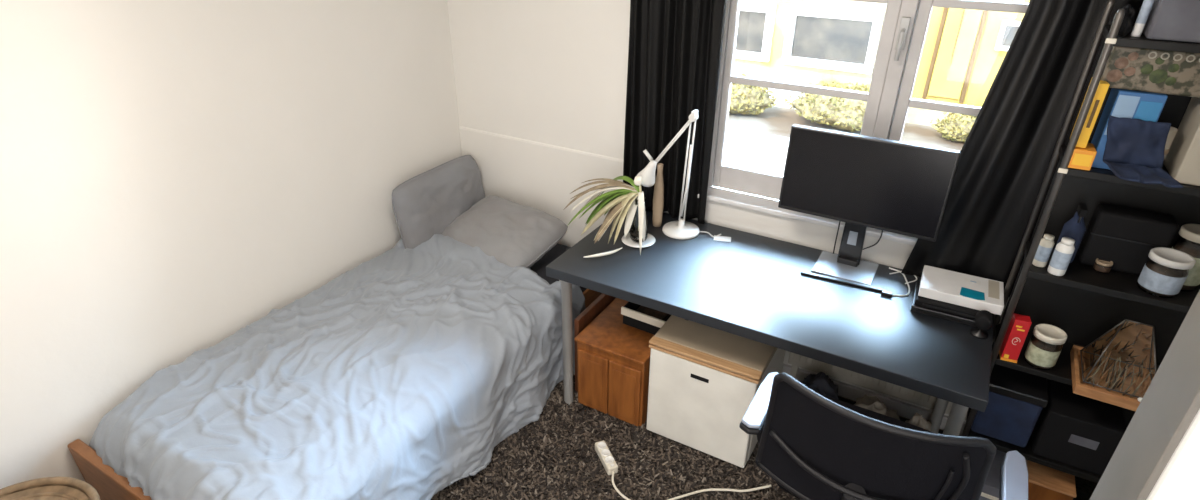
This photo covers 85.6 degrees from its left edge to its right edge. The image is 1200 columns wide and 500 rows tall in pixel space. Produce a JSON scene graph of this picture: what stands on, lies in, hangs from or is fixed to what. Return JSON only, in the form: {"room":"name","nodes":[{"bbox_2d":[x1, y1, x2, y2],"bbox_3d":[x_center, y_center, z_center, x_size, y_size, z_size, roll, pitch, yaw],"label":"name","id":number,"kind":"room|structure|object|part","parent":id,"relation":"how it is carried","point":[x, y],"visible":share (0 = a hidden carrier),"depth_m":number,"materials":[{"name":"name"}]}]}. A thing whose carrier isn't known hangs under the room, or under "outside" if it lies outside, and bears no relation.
{"room":"bedroom","nodes":[
{"label":"bedroom","id":0,"kind":"room"},
{"bbox_2d":[0,0,461,488],"bbox_3d":[-1.778,-0.256,2.112,0.200,2.550,4.070,16,32,26],"label":"wall","id":1,"kind":"structure","parent":0,"point":[175,175],"depth_m":2.36,"materials":[{"name":"paint"}]},
{"bbox_2d":[447,0,1008,421],"bbox_3d":[0.691,-0.621,2.828,3.283,2.550,0.218,16,32,26],"label":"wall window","id":2,"kind":"structure","parent":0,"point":[551,72],"depth_m":3.23,"materials":[{"name":"paint"}]},
{"bbox_2d":[697,0,1028,245],"bbox_3d":[1.117,-0.683,2.454,1.480,1.320,0.165,16,32,26],"label":"window","id":3,"kind":"structure","parent":2,"relation":"attached to","point":[905,23],"depth_m":2.59,"materials":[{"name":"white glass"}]},
{"bbox_3d":[1.099,-0.102,2.743,1.480,0.024,0.115,16,32,26],"label":"sill","id":4,"kind":"part","parent":3,"relation":"part of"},
{"bbox_3d":[0.834,-0.779,2.656,0.654,1.246,0.040,16,32,26],"label":"sash","id":5,"kind":"part","parent":3,"relation":"part of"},
{"bbox_3d":[1.140,-0.707,2.487,1.420,1.308,0.072,16,32,26],"label":"frame","id":6,"kind":"part","parent":3,"relation":"part of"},
{"bbox_3d":[1.111,-0.778,2.388,0.030,0.150,0.048,16,32,26],"label":"handle","id":7,"kind":"part","parent":3,"relation":"part of","materials":[{"name":"grey metal"}]},
{"bbox_3d":[1.452,-0.607,2.345,0.653,1.246,0.040,16,32,26],"label":"sash","id":8,"kind":"part","parent":3,"relation":"part of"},
{"bbox_2d":[782,363,965,435],"bbox_3d":[0.635,0.518,3.327,3.263,0.070,0.020,16,32,26],"label":"baseboard","id":9,"kind":"structure","parent":2,"relation":"attached to","point":[904,409],"depth_m":2.98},
{"bbox_2d":[788,312,1003,419],"bbox_3d":[1.269,0.457,2.829,0.840,0.660,0.046,16,32,26],"label":"radiator","id":10,"kind":"object","parent":2,"relation":"attached to","point":[797,361],"visible":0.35,"depth_m":2.93,"materials":[{"name":"metal"}]},
{"bbox_3d":[0.964,-1.482,2.017,2.300,0.021,0.066,16,32,26],"label":"curtain rod","id":11,"kind":"object","parent":2,"relation":"attached to","visible":0},
{"bbox_2d":[623,0,726,223],"bbox_3d":[0.308,-0.907,2.722,0.440,1.652,0.066,16,32,26],"label":"curtain","id":12,"kind":"object","parent":11,"relation":"hanging from","point":[675,50],"visible":0.79,"depth_m":2.83,"materials":[{"name":"fabric"}]},
{"bbox_2d":[901,0,1143,296],"bbox_3d":[1.509,-0.542,2.057,0.686,1.645,0.091,16,32,26],"label":"curtain","id":13,"kind":"object","parent":11,"relation":"hanging from","point":[1006,154],"visible":0.39,"depth_m":2.19,"materials":[{"name":"fabric"}]},
{"bbox_2d":[747,348,785,460],"bbox_3d":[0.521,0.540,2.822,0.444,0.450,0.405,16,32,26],"label":"panel","id":14,"kind":"object","parent":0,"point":[775,364],"depth_m":2.67,"materials":[{"name":"plastic"}]},
{"bbox_2d":[838,395,959,435],"bbox_3d":[-0.278,1.376,2.007,3.683,0.200,4.070,16,32,26],"label":"floor","id":15,"kind":"structure","parent":0,"point":[838,395],"depth_m":3.01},
{"bbox_2d":[0,476,99,499],"bbox_3d":[-1.667,1.000,1.900,0.459,0.547,0.459,23,36,35],"label":"basket","id":16,"kind":"object","parent":15,"relation":"on","point":[46,488],"visible":1,"depth_m":1.96,"materials":[{"name":"wicker"}]},
{"bbox_3d":[-1.665,0.827,1.806,0.412,0.017,0.412,16,32,26],"label":"lid","id":17,"kind":"part","parent":16,"relation":"part of","materials":[{"name":"wicker"}]},
{"bbox_2d":[68,243,601,499],"bbox_3d":[-0.901,0.518,2.919,0.953,0.435,2.115,16,32,26],"label":"bed","id":18,"kind":"object","parent":15,"relation":"on","point":[109,485],"visible":0.17,"depth_m":2.21,"materials":[{"name":"brown wood"}]},
{"bbox_3d":[-1.418,0.933,2.121,0.953,0.355,0.040,16,32,26],"label":"footboard","id":19,"kind":"part","parent":18,"relation":"part of","materials":[{"name":"brown wood"}]},
{"bbox_2d":[89,234,585,499],"bbox_3d":[-0.930,0.535,2.692,1.091,0.560,1.767,16,32,26],"label":"duvet","id":20,"kind":"object","parent":18,"relation":"on","point":[401,376],"visible":0.95,"depth_m":2.38,"materials":[{"name":"fabric"}]},
{"bbox_2d":[392,155,484,248],"bbox_3d":[-0.829,-0.243,3.436,0.215,0.392,0.636,15,32,25],"label":"pillow","id":21,"kind":"object","parent":18,"relation":"on","point":[425,204],"visible":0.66,"depth_m":3.30,"materials":[{"name":"fabric"}]},
{"bbox_2d":[442,196,567,267],"bbox_3d":[-0.501,-0.089,3.318,0.617,0.242,0.425,20,34,32],"label":"pillow","id":22,"kind":"object","parent":18,"relation":"on","point":[515,234],"visible":0.85,"depth_m":3.20,"materials":[{"name":"fabric"}]},
{"bbox_3d":[-0.899,0.401,2.904,0.913,0.215,1.980,16,32,26],"label":"mattress","id":23,"kind":"part","parent":18,"relation":"part of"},
{"bbox_3d":[-0.498,0.622,2.748,0.015,0.140,2.020,16,32,26],"label":"rail","id":24,"kind":"part","parent":18,"relation":"part of","materials":[{"name":"brown wood"}]},
{"bbox_2d":[431,375,1097,499],"bbox_3d":[0.522,1.052,2.327,2.290,0.076,2.020,16,32,26],"label":"carpet","id":25,"kind":"object","parent":15,"relation":"on","point":[554,456],"depth_m":2.64,"materials":[{"name":"carpet"}]},
{"bbox_2d":[574,293,615,391],"bbox_3d":[-0.013,0.418,3.107,0.024,0.420,0.380,16,32,26],"label":"wooden board","id":26,"kind":"object","parent":25,"relation":"on","point":[595,308],"visible":0.38,"depth_m":2.97,"materials":[{"name":"brown wood"}]},
{"bbox_2d":[598,442,605,448],"bbox_3d":[0.008,0.812,2.690,0.036,0.004,0.037,0,28,-1],"label":"socket","id":27,"kind":"object","parent":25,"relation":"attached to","point":[601,445],"depth_m":2.69,"materials":[{"name":"white plastic"}]},
{"bbox_2d":[601,449,609,455],"bbox_3d":[0.023,0.831,2.656,0.036,0.004,0.037,0,28,-1],"label":"socket","id":28,"kind":"object","parent":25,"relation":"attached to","point":[604,452],"depth_m":2.66,"materials":[{"name":"white plastic"}]},
{"bbox_2d":[605,456,613,463],"bbox_3d":[0.038,0.849,2.621,0.037,0.004,0.036,-5,29,-10],"label":"socket","id":29,"kind":"object","parent":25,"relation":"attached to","point":[608,459],"depth_m":2.62,"materials":[{"name":"white plastic"}]},
{"bbox_2d":[574,298,653,425],"bbox_3d":[0.134,0.509,2.985,0.340,0.380,0.406,16,32,26],"label":"base cabinet","id":30,"kind":"object","parent":25,"relation":"on","point":[613,356],"visible":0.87,"depth_m":2.82,"materials":[{"name":"brown wood"}]},
{"bbox_3d":[-0.035,0.591,2.876,0.108,0.240,0.003,16,32,26],"label":"door panel","id":31,"kind":"part","parent":30,"relation":"part of","materials":[{"name":"brown wood"}]},
{"bbox_3d":[-0.031,0.586,2.881,0.152,0.305,0.011,16,32,26],"label":"door","id":32,"kind":"part","parent":30,"relation":"part of","materials":[{"name":"brown wood"}]},
{"bbox_3d":[0.102,0.629,2.807,0.108,0.240,0.003,16,32,26],"label":"door panel","id":33,"kind":"part","parent":30,"relation":"part of","materials":[{"name":"brown wood"}]},
{"bbox_3d":[0.106,0.624,2.812,0.152,0.305,0.011,16,32,26],"label":"door","id":34,"kind":"part","parent":30,"relation":"part of","materials":[{"name":"brown wood"}]},
{"bbox_2d":[621,302,670,334],"bbox_3d":[0.250,0.274,2.924,0.220,0.092,0.242,17,32,28],"label":"storage box","id":35,"kind":"object","parent":30,"relation":"on","point":[646,319],"visible":0.45,"depth_m":2.86,"materials":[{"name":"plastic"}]},
{"bbox_3d":[0.291,0.922,2.532,0.724,0.045,0.258,9,30,16],"label":"power strip","id":36,"kind":"part","parent":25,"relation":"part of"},
{"bbox_3d":[0.353,0.945,2.505,0.627,0.015,0.158,3,28,5],"label":"cord","id":37,"kind":"part","parent":25,"relation":"part of","materials":[{"name":"beige plastic"}]},
{"bbox_2d":[646,315,785,467],"bbox_3d":[0.507,0.546,2.796,0.456,0.500,0.464,16,32,26],"label":"storage box","id":38,"kind":"object","parent":25,"relation":"on","point":[703,379],"visible":0.86,"depth_m":2.60,"materials":[{"name":"white wood"}]},
{"bbox_3d":[0.406,0.633,2.644,0.444,0.443,0.052,16,32,26],"label":"door","id":39,"kind":"part","parent":38,"relation":"part of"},
{"bbox_3d":[0.404,0.434,2.528,0.456,0.012,0.044,16,32,26],"label":"trim","id":40,"kind":"part","parent":38,"relation":"part of","materials":[{"name":"brown wood"}]},
{"bbox_3d":[0.404,0.417,2.519,0.456,0.012,0.044,16,32,26],"label":"trim","id":41,"kind":"part","parent":38,"relation":"part of","materials":[{"name":"brown wood"}]},
{"bbox_2d":[654,315,776,375],"bbox_3d":[0.520,0.331,2.701,0.452,0.032,0.420,16,32,26],"label":"countertop","id":42,"kind":"structure","parent":38,"relation":"on","point":[737,349],"depth_m":2.59,"materials":[{"name":"wood"}]},
{"bbox_2d":[546,206,993,435],"bbox_3d":[0.655,0.435,2.761,1.613,0.730,0.730,16,32,26],"label":"desk","id":43,"kind":"object","parent":25,"relation":"on","point":[750,286],"visible":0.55,"depth_m":2.45,"materials":[{"name":"black laminate"}]},
{"bbox_3d":[-0.142,0.406,2.838,0.076,0.696,0.076,16,32,26],"label":"leg","id":44,"kind":"part","parent":43,"relation":"part of","materials":[{"name":"grey metal"}]},
{"bbox_2d":[583,248,621,257],"bbox_3d":[0.017,0.015,2.733,0.179,0.016,0.026,-11,30,-19],"label":"fallen leaf","id":45,"kind":"object","parent":43,"relation":"on","point":[616,250],"visible":1,"depth_m":2.72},
{"bbox_2d":[563,175,655,254],"bbox_3d":[0.033,-0.196,2.823,0.435,0.311,0.207,16,32,26],"label":"potted plant","id":46,"kind":"object","parent":43,"relation":"on","point":[623,200],"visible":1,"depth_m":2.79,"materials":[{"name":"green plant"}]},
{"bbox_3d":[0.162,-0.293,2.725,0.040,0.046,0.040,16,32,26],"label":"flower","id":47,"kind":"part","parent":46,"relation":"part of","materials":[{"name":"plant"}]},
{"bbox_2d":[652,163,663,226],"bbox_3d":[0.266,-0.246,2.931,0.050,0.300,0.050,16,32,26],"label":"vase","id":48,"kind":"object","parent":43,"relation":"on","point":[658,197],"visible":1,"depth_m":2.92,"materials":[{"name":"beige ceramic"}]},
{"bbox_2d":[637,109,720,239],"bbox_3d":[0.349,-0.335,2.810,0.383,0.573,0.170,-5,29,-9],"label":"desk lamp","id":49,"kind":"object","parent":43,"relation":"on","point":[681,229],"visible":0.97,"depth_m":2.79,"materials":[{"name":"white plastic"}]},
{"bbox_3d":[0.208,-0.341,2.793,0.098,0.124,0.083,16,32,26],"label":"lamp shade","id":50,"kind":"part","parent":49,"relation":"part of","materials":[{"name":"white plastic"}]},
{"bbox_3d":[0.204,-0.402,2.744,0.043,0.049,0.015,6,29,10],"label":"switch knob","id":51,"kind":"part","parent":49,"relation":"part of","materials":[{"name":"white plastic"}]},
{"bbox_3d":[0.305,-0.454,2.706,0.171,0.233,0.026,1,28,1],"label":"arm","id":52,"kind":"part","parent":49,"relation":"part of","materials":[{"name":"white plastic"}]},
{"bbox_3d":[0.376,-0.340,2.790,0.024,0.491,0.066,-7,29,-14],"label":"arm","id":53,"kind":"part","parent":49,"relation":"part of","materials":[{"name":"white plastic"}]},
{"bbox_2d":[714,235,730,241],"bbox_3d":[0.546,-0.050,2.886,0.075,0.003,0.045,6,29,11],"label":"power adapter","id":54,"kind":"object","parent":43,"relation":"on","point":[718,238],"visible":1,"depth_m":2.88,"materials":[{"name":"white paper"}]},
{"bbox_2d":[801,271,886,291],"bbox_3d":[0.961,0.126,2.559,0.326,0.010,0.019,13,31,22],"label":"ruler","id":55,"kind":"object","parent":43,"relation":"on","point":[810,274],"visible":0.88,"depth_m":2.56,"materials":[{"name":"black plastic"}]},
{"bbox_2d":[778,124,960,285],"bbox_3d":[1.009,-0.174,2.522,0.584,0.572,0.195,16,32,26],"label":"monitor","id":56,"kind":"object","parent":43,"relation":"on","point":[861,182],"visible":1,"depth_m":2.42,"materials":[{"name":"black plastic"}]},
{"bbox_3d":[1.007,0.073,2.655,0.230,0.010,0.195,16,32,26],"label":"plate","id":57,"kind":"part","parent":56,"relation":"part of","materials":[{"name":"silver metal"}]},
{"bbox_2d":[881,267,909,296],"bbox_3d":[1.174,0.129,2.551,0.100,0.015,0.239,16,32,26],"label":"charging cable","id":58,"kind":"object","parent":43,"relation":"on","point":[884,293],"visible":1,"depth_m":2.48,"materials":[{"name":"white plastic"}]},
{"bbox_2d":[889,271,916,283],"bbox_3d":[1.228,0.105,2.602,0.085,0.010,0.087,-11,30,-20],"label":"cable","id":59,"kind":"object","parent":43,"relation":"on","point":[898,271],"visible":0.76,"depth_m":2.60,"materials":[{"name":"white plastic"}]},
{"bbox_3d":[1.441,0.516,2.658,0.076,0.696,0.076,16,32,26],"label":"leg","id":60,"kind":"part","parent":43,"relation":"part of","materials":[{"name":"grey metal"}]},
{"bbox_2d":[911,281,988,329],"bbox_3d":[1.302,0.203,2.404,0.256,0.026,0.202,15,31,24],"label":"router","id":61,"kind":"object","parent":43,"relation":"on","point":[914,308],"visible":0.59,"depth_m":2.34,"materials":[{"name":"black plastic"}]},
{"bbox_2d":[915,276,992,318],"bbox_3d":[1.310,0.180,2.393,0.250,0.024,0.198,15,32,25],"label":"box","id":62,"kind":"object","parent":61,"relation":"on","point":[967,312],"visible":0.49,"depth_m":2.33,"materials":[{"name":"black plastic"}]},
{"bbox_2d":[918,265,1003,314],"bbox_3d":[1.334,0.143,2.392,0.270,0.039,0.190,15,31,24],"label":"box","id":63,"kind":"object","parent":62,"relation":"on","point":[961,289],"visible":1,"depth_m":2.36,"materials":[{"name":"paper"}]},
{"bbox_3d":[1.140,0.763,2.195,0.076,0.696,0.076,16,32,26],"label":"leg","id":64,"kind":"part","parent":43,"relation":"part of","materials":[{"name":"grey metal"}]},
{"bbox_2d":[970,310,992,338],"bbox_3d":[1.325,0.256,2.242,0.056,0.087,0.056,16,32,26],"label":"webcam","id":65,"kind":"object","parent":43,"relation":"on","point":[983,318],"visible":1,"depth_m":2.22,"materials":[{"name":"black plastic"}]},
{"bbox_2d":[802,372,838,399],"bbox_3d":[0.970,0.652,2.893,0.238,0.228,0.217,-5,29,-10],"label":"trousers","id":66,"kind":"object","parent":25,"relation":"on","point":[820,382],"visible":0.33,"depth_m":2.84,"materials":[{"name":"fabric"}]},
{"bbox_2d":[854,394,899,419],"bbox_3d":[1.149,0.734,2.746,0.294,0.225,0.265,-18,33,-30],"label":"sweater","id":67,"kind":"object","parent":25,"relation":"on","point":[872,403],"visible":0.26,"depth_m":2.73,"materials":[{"name":"fabric"}]},
{"bbox_2d":[739,372,1027,499],"bbox_3d":[0.825,0.697,1.989,0.762,0.992,0.712,16,32,26],"label":"office chair","id":68,"kind":"object","parent":25,"relation":"on","point":[814,446],"visible":1,"depth_m":1.65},
{"bbox_3d":[0.573,0.594,2.095,0.142,0.229,0.058,16,32,26],"label":"arm","id":69,"kind":"part","parent":68,"relation":"part of","materials":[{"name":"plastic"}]},
{"bbox_2d":[742,372,778,428],"bbox_3d":[0.517,0.468,2.042,0.060,0.014,0.290,16,32,26],"label":"armrest","id":70,"kind":"object","parent":68,"relation":"on","point":[754,417],"depth_m":2.00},
{"bbox_3d":[0.843,0.671,2.063,0.490,0.084,0.482,16,32,26],"label":"seat","id":71,"kind":"part","parent":68,"relation":"part of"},
{"bbox_2d":[1002,450,1027,499],"bbox_3d":[1.117,0.636,1.741,0.060,0.014,0.290,16,32,26],"label":"armrest","id":72,"kind":"object","parent":68,"relation":"on","point":[1014,467],"depth_m":1.76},
{"bbox_2d":[905,412,931,430],"bbox_3d":[1.272,0.773,2.632,0.131,0.267,0.192,16,32,26],"label":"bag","id":73,"kind":"object","parent":25,"relation":"on","point":[917,419],"visible":0.22,"depth_m":2.57,"materials":[{"name":"fabric"}]},
{"bbox_2d":[961,0,1199,499],"bbox_3d":[1.652,0.180,2.105,0.553,1.814,0.260,16,32,26],"label":"shelf unit","id":74,"kind":"object","parent":25,"relation":"on","point":[1084,302],"visible":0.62,"depth_m":2.11,"materials":[{"name":"black wood"}]},
{"bbox_2d":[979,450,1005,499],"bbox_3d":[1.480,0.879,2.490,0.189,0.140,0.234,16,32,26],"label":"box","id":75,"kind":"object","parent":74,"relation":"on","point":[990,491],"visible":0.08,"depth_m":2.40,"materials":[{"name":"plastic"}]},
{"bbox_2d":[971,364,1047,446],"bbox_3d":[1.505,0.560,2.392,0.190,0.235,0.190,16,32,26],"label":"bin","id":76,"kind":"object","parent":74,"relation":"on","point":[1017,399],"visible":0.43,"depth_m":2.32,"materials":[{"name":"blue fabric"}]},
{"bbox_2d":[999,313,1031,362],"bbox_3d":[1.410,0.300,2.199,0.049,0.165,0.047,12,30,20],"label":"box","id":77,"kind":"object","parent":74,"relation":"on","point":[1019,326],"visible":0.99,"depth_m":2.18,"materials":[{"name":"red cardboard"}]},
{"bbox_3d":[1.364,0.165,2.130,0.020,1.814,0.020,16,32,26],"label":"post","id":78,"kind":"part","parent":74,"relation":"part of","materials":[{"name":"black metal"}]},
{"bbox_2d":[1032,234,1054,266],"bbox_3d":[1.426,0.001,2.079,0.041,0.105,0.041,16,32,26],"label":"bottle","id":79,"kind":"object","parent":74,"relation":"on","point":[1045,247],"visible":0.96,"depth_m":2.06,"materials":[{"name":"beige plastic"}]},
{"bbox_2d":[1024,324,1066,369],"bbox_3d":[1.501,0.328,2.185,0.094,0.130,0.094,16,32,26],"label":"jar","id":80,"kind":"object","parent":74,"relation":"on","point":[1044,348],"visible":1,"depth_m":2.16,"materials":[{"name":"glass"}]},
{"bbox_3d":[1.501,0.281,2.160,0.094,0.022,0.094,16,32,26],"label":"lid","id":81,"kind":"part","parent":80,"relation":"part of","materials":[{"name":"beige plastic"}]},
{"bbox_2d":[1025,459,1075,499],"bbox_3d":[1.666,0.887,2.435,0.148,0.182,0.208,16,32,26],"label":"wooden box","id":82,"kind":"object","parent":74,"relation":"on","point":[1044,482],"visible":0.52,"depth_m":2.35,"materials":[{"name":"brown wood"}]},
{"bbox_3d":[1.483,0.067,2.312,0.020,1.814,0.020,16,32,26],"label":"post","id":83,"kind":"part","parent":74,"relation":"part of","materials":[{"name":"black metal"}]},
{"bbox_2d":[1047,237,1074,275],"bbox_3d":[1.450,0.020,2.032,0.049,0.118,0.049,16,32,26],"label":"bottle","id":84,"kind":"object","parent":74,"relation":"on","point":[1064,250],"visible":1,"depth_m":2.02,"materials":[{"name":"white plastic"}]},
{"bbox_2d":[1052,203,1087,262],"bbox_3d":[1.523,-0.053,2.086,0.060,0.195,0.070,16,32,26],"label":"spray bottle","id":85,"kind":"object","parent":74,"relation":"on","point":[1075,228],"visible":0.75,"depth_m":2.06,"materials":[{"name":"blue plastic"}]},
{"bbox_2d":[1032,380,1126,475],"bbox_3d":[1.695,0.629,2.304,0.220,0.200,0.202,16,32,26],"label":"box","id":86,"kind":"object","parent":74,"relation":"on","point":[1075,430],"visible":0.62,"depth_m":2.23,"materials":[{"name":"cardboard"}]},
{"bbox_2d":[1068,143,1096,170],"bbox_3d":[1.417,-0.279,1.910,0.056,0.058,0.086,14,31,23],"label":"box","id":87,"kind":"object","parent":74,"relation":"on","point":[1082,158],"visible":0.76,"depth_m":1.88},
{"bbox_2d":[1070,78,1109,147],"bbox_3d":[1.410,-0.396,1.867,0.028,0.185,0.086,12,31,21],"label":"book","id":88,"kind":"object","parent":87,"relation":"on","point":[1103,86],"visible":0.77,"depth_m":1.83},
{"bbox_3d":[1.720,0.004,2.127,0.515,1.330,0.005,16,32,26],"label":"panel","id":89,"kind":"part","parent":74,"relation":"part of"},
{"bbox_2d":[1093,258,1112,272],"bbox_3d":[1.606,0.050,2.067,0.046,0.034,0.046,16,32,26],"label":"jar","id":90,"kind":"object","parent":74,"relation":"on","point":[1101,266],"visible":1,"depth_m":2.05,"materials":[{"name":"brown glass"}]},
{"bbox_3d":[1.606,0.039,2.061,0.046,0.010,0.046,16,32,26],"label":"lid","id":91,"kind":"part","parent":90,"relation":"part of","materials":[{"name":"plastic"}]},
{"bbox_2d":[1070,345,1150,410],"bbox_3d":[1.680,0.423,2.113,0.230,0.034,0.250,16,32,27],"label":"wooden tray","id":92,"kind":"object","parent":74,"relation":"on","point":[1096,386],"depth_m":2.11,"materials":[{"name":"brown wood"}]},
{"bbox_2d":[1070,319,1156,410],"bbox_3d":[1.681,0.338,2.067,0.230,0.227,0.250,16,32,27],"label":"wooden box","id":93,"kind":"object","parent":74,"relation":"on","point":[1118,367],"visible":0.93,"depth_m":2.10,"materials":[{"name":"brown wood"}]},
{"bbox_2d":[1112,4,1135,35],"bbox_3d":[1.424,-0.628,1.759,0.050,0.075,0.109,16,32,26],"label":"pouch","id":94,"kind":"object","parent":74,"relation":"on","point":[1126,27],"visible":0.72,"depth_m":1.73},
{"bbox_2d":[1078,203,1178,275],"bbox_3d":[1.668,-0.032,2.054,0.200,0.190,0.094,16,32,26],"label":"case","id":95,"kind":"object","parent":74,"relation":"on","point":[1125,237],"visible":0.78,"depth_m":2.02,"materials":[{"name":"plastic"}]},
{"bbox_2d":[1091,88,1167,169],"bbox_3d":[1.516,-0.352,1.871,0.110,0.225,0.101,14,31,23],"label":"box","id":96,"kind":"object","parent":74,"relation":"on","point":[1121,103],"visible":0.42,"depth_m":1.81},
{"bbox_2d":[1104,95,1139,134],"bbox_3d":[1.468,-0.377,1.821,0.048,0.115,0.001,14,31,23],"label":"print","id":97,"kind":"object","parent":96,"relation":"attached to","point":[1124,106],"depth_m":1.81},
{"bbox_2d":[1134,101,1162,121],"bbox_3d":[1.516,-0.369,1.798,0.050,0.085,0.001,14,31,23],"label":"print","id":98,"kind":"object","parent":96,"relation":"attached to","point":[1143,110],"depth_m":1.79},
{"bbox_2d":[1101,46,1199,97],"bbox_3d":[1.540,-0.507,1.797,0.230,0.115,0.122,16,32,26],"label":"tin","id":99,"kind":"object","parent":96,"relation":"on","point":[1137,69],"visible":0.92,"depth_m":1.76,"materials":[{"name":"multicoloured metal"}]},
{"bbox_2d":[1106,52,1138,81],"bbox_3d":[1.443,-0.503,1.784,0.060,0.084,0.001,16,32,26],"label":"print","id":100,"kind":"object","parent":99,"relation":"attached to","point":[1120,66],"depth_m":1.78,"materials":[{"name":"paint"}]},
{"bbox_2d":[1141,57,1178,85],"bbox_3d":[1.513,-0.483,1.749,0.086,0.071,0.001,16,32,26],"label":"print","id":101,"kind":"object","parent":99,"relation":"attached to","point":[1155,71],"depth_m":1.75,"materials":[{"name":"green paint"}]},
{"bbox_2d":[1148,51,1199,61],"bbox_3d":[1.535,-0.511,1.719,0.128,0.019,0.002,16,32,26],"label":"print","id":102,"kind":"object","parent":99,"relation":"attached to","point":[1153,56],"depth_m":1.73},
{"bbox_2d":[1103,115,1182,187],"bbox_3d":[1.487,-0.268,1.770,0.187,0.144,0.164,16,32,26],"label":"cloth","id":103,"kind":"object","parent":74,"relation":"on","point":[1134,148],"visible":1,"depth_m":1.81,"materials":[{"name":"fabric"}]},
{"bbox_2d":[1131,0,1154,36],"bbox_3d":[1.441,-0.650,1.702,0.022,0.170,0.022,16,32,26],"label":"bottle","id":104,"kind":"object","parent":74,"relation":"on","point":[1146,7],"visible":1,"depth_m":1.71,"materials":[{"name":"white plastic"}]},
{"bbox_2d":[1137,247,1195,297],"bbox_3d":[1.693,0.069,1.941,0.106,0.121,0.106,16,32,26],"label":"jar","id":105,"kind":"object","parent":74,"relation":"on","point":[1165,272],"visible":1,"depth_m":1.92,"materials":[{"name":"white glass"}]},
{"bbox_3d":[1.693,0.076,1.945,0.100,0.105,0.100,16,32,26],"label":"glass","id":106,"kind":"part","parent":105,"relation":"part of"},
{"bbox_3d":[1.694,0.024,1.917,0.106,0.020,0.106,16,32,26],"label":"lid","id":107,"kind":"part","parent":105,"relation":"part of","materials":[{"name":"white plastic"}]},
{"bbox_2d":[1163,127,1177,161],"bbox_3d":[1.591,-0.286,1.851,0.055,0.130,0.055,16,32,26],"label":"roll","id":108,"kind":"object","parent":74,"relation":"on","point":[1173,131],"visible":0.24,"depth_m":1.81,"materials":[{"name":"beige paper"}]},
{"bbox_2d":[1142,0,1199,42],"bbox_3d":[1.572,-0.638,1.686,0.216,0.165,0.181,16,32,26],"label":"storage basket","id":109,"kind":"object","parent":74,"relation":"on","point":[1170,20],"visible":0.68,"depth_m":1.66,"materials":[{"name":"grey fabric"}]},
{"bbox_2d":[1163,97,1199,185],"bbox_3d":[1.710,-0.330,1.776,0.150,0.280,0.182,16,32,26],"label":"box","id":110,"kind":"object","parent":74,"relation":"on","point":[1182,161],"visible":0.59,"depth_m":1.79,"materials":[{"name":"cardboard"}]},
{"bbox_2d":[1171,224,1199,291],"bbox_3d":[1.783,0.024,1.957,0.100,0.185,0.100,16,32,26],"label":"jar","id":111,"kind":"object","parent":74,"relation":"on","point":[1191,232],"visible":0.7,"depth_m":1.94,"materials":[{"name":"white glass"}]},
{"bbox_3d":[1.783,-0.046,1.919,0.100,0.024,0.100,16,32,26],"label":"lid","id":112,"kind":"part","parent":111,"relation":"part of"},
{"bbox_2d":[1146,409,1199,499],"bbox_3d":[1.106,0.385,0.970,0.460,2.550,0.160,16,32,26],"label":"wall partition","id":113,"kind":"structure","parent":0,"point":[1180,478],"depth_m":0.98,"materials":[{"name":"paint"}]},
{"bbox_2d":[1089,290,1199,499],"bbox_3d":[0.901,0.332,1.075,0.012,2.540,0.170,16,32,26],"label":"trim","id":114,"kind":"structure","parent":113,"relation":"attached to","point":[1170,403],"depth_m":1.03,"materials":[{"name":"grey paint"}]},
{"label":"outside","id":115,"kind":"structure","parent":0,"visible":0},
{"bbox_2d":[725,106,964,174],"bbox_3d":[7.298,-4.174,14.518,26.000,0.200,27.110,16,32,26],"label":"ground","id":116,"kind":"structure","parent":115,"point":[777,121],"depth_m":10.04,"materials":[{"name":"concrete"}]},
{"bbox_2d":[729,73,781,114],"bbox_3d":[2.218,-2.553,10.542,1.563,0.633,0.882,16,32,26],"label":"bush","id":117,"kind":"object","parent":116,"relation":"on","point":[744,99],"visible":0.4,"depth_m":10.24,"materials":[{"name":"green plant"}]},
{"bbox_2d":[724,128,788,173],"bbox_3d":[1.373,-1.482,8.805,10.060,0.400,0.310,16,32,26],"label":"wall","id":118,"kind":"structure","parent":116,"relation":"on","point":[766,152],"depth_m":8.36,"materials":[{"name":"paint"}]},
{"bbox_2d":[733,0,886,109],"bbox_3d":[1.363,-6.925,12.997,10.100,6.000,5.700,16,32,26],"label":"house","id":119,"kind":"structure","parent":116,"relation":"on","point":[793,41],"depth_m":10.38,"materials":[{"name":"paint"}]},
{"bbox_3d":[2.507,-3.642,10.783,0.500,0.640,0.030,16,32,26],"label":"pane","id":120,"kind":"part","parent":119,"relation":"part of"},
{"bbox_3d":[3.643,-3.325,10.213,1.160,0.640,0.030,16,32,26],"label":"pane","id":121,"kind":"part","parent":119,"relation":"part of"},
{"bbox_2d":[784,80,869,131],"bbox_3d":[3.735,-2.213,9.874,1.696,0.695,1.058,22,35,35],"label":"bush","id":122,"kind":"object","parent":116,"relation":"on","point":[840,113],"visible":0.57,"depth_m":9.67,"materials":[{"name":"green plant"}]},
{"bbox_2d":[930,112,976,141],"bbox_3d":[5.353,-1.780,9.283,1.127,0.528,0.624,16,32,26],"label":"bush","id":123,"kind":"object","parent":116,"relation":"on","point":[957,127],"visible":0.35,"depth_m":9.27,"materials":[{"name":"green plant"}]},
{"bbox_2d":[905,0,1029,125],"bbox_3d":[9.007,-4.901,9.363,7.200,6.000,5.700,16,32,26],"label":"house","id":124,"kind":"structure","parent":116,"relation":"on","point":[964,51],"depth_m":9.59,"materials":[{"name":"paint"}]},
{"bbox_3d":[5.266,-2.978,9.584,0.570,1.550,0.060,16,32,26],"label":"door frame","id":125,"kind":"part","parent":124,"relation":"part of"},
{"bbox_3d":[5.268,-2.980,9.588,0.450,1.450,0.050,16,32,26],"label":"door","id":126,"kind":"part","parent":124,"relation":"part of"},
{"bbox_3d":[5.878,-3.031,9.177,0.280,0.280,0.030,16,32,26],"label":"pane","id":127,"kind":"part","parent":124,"relation":"part of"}
]}

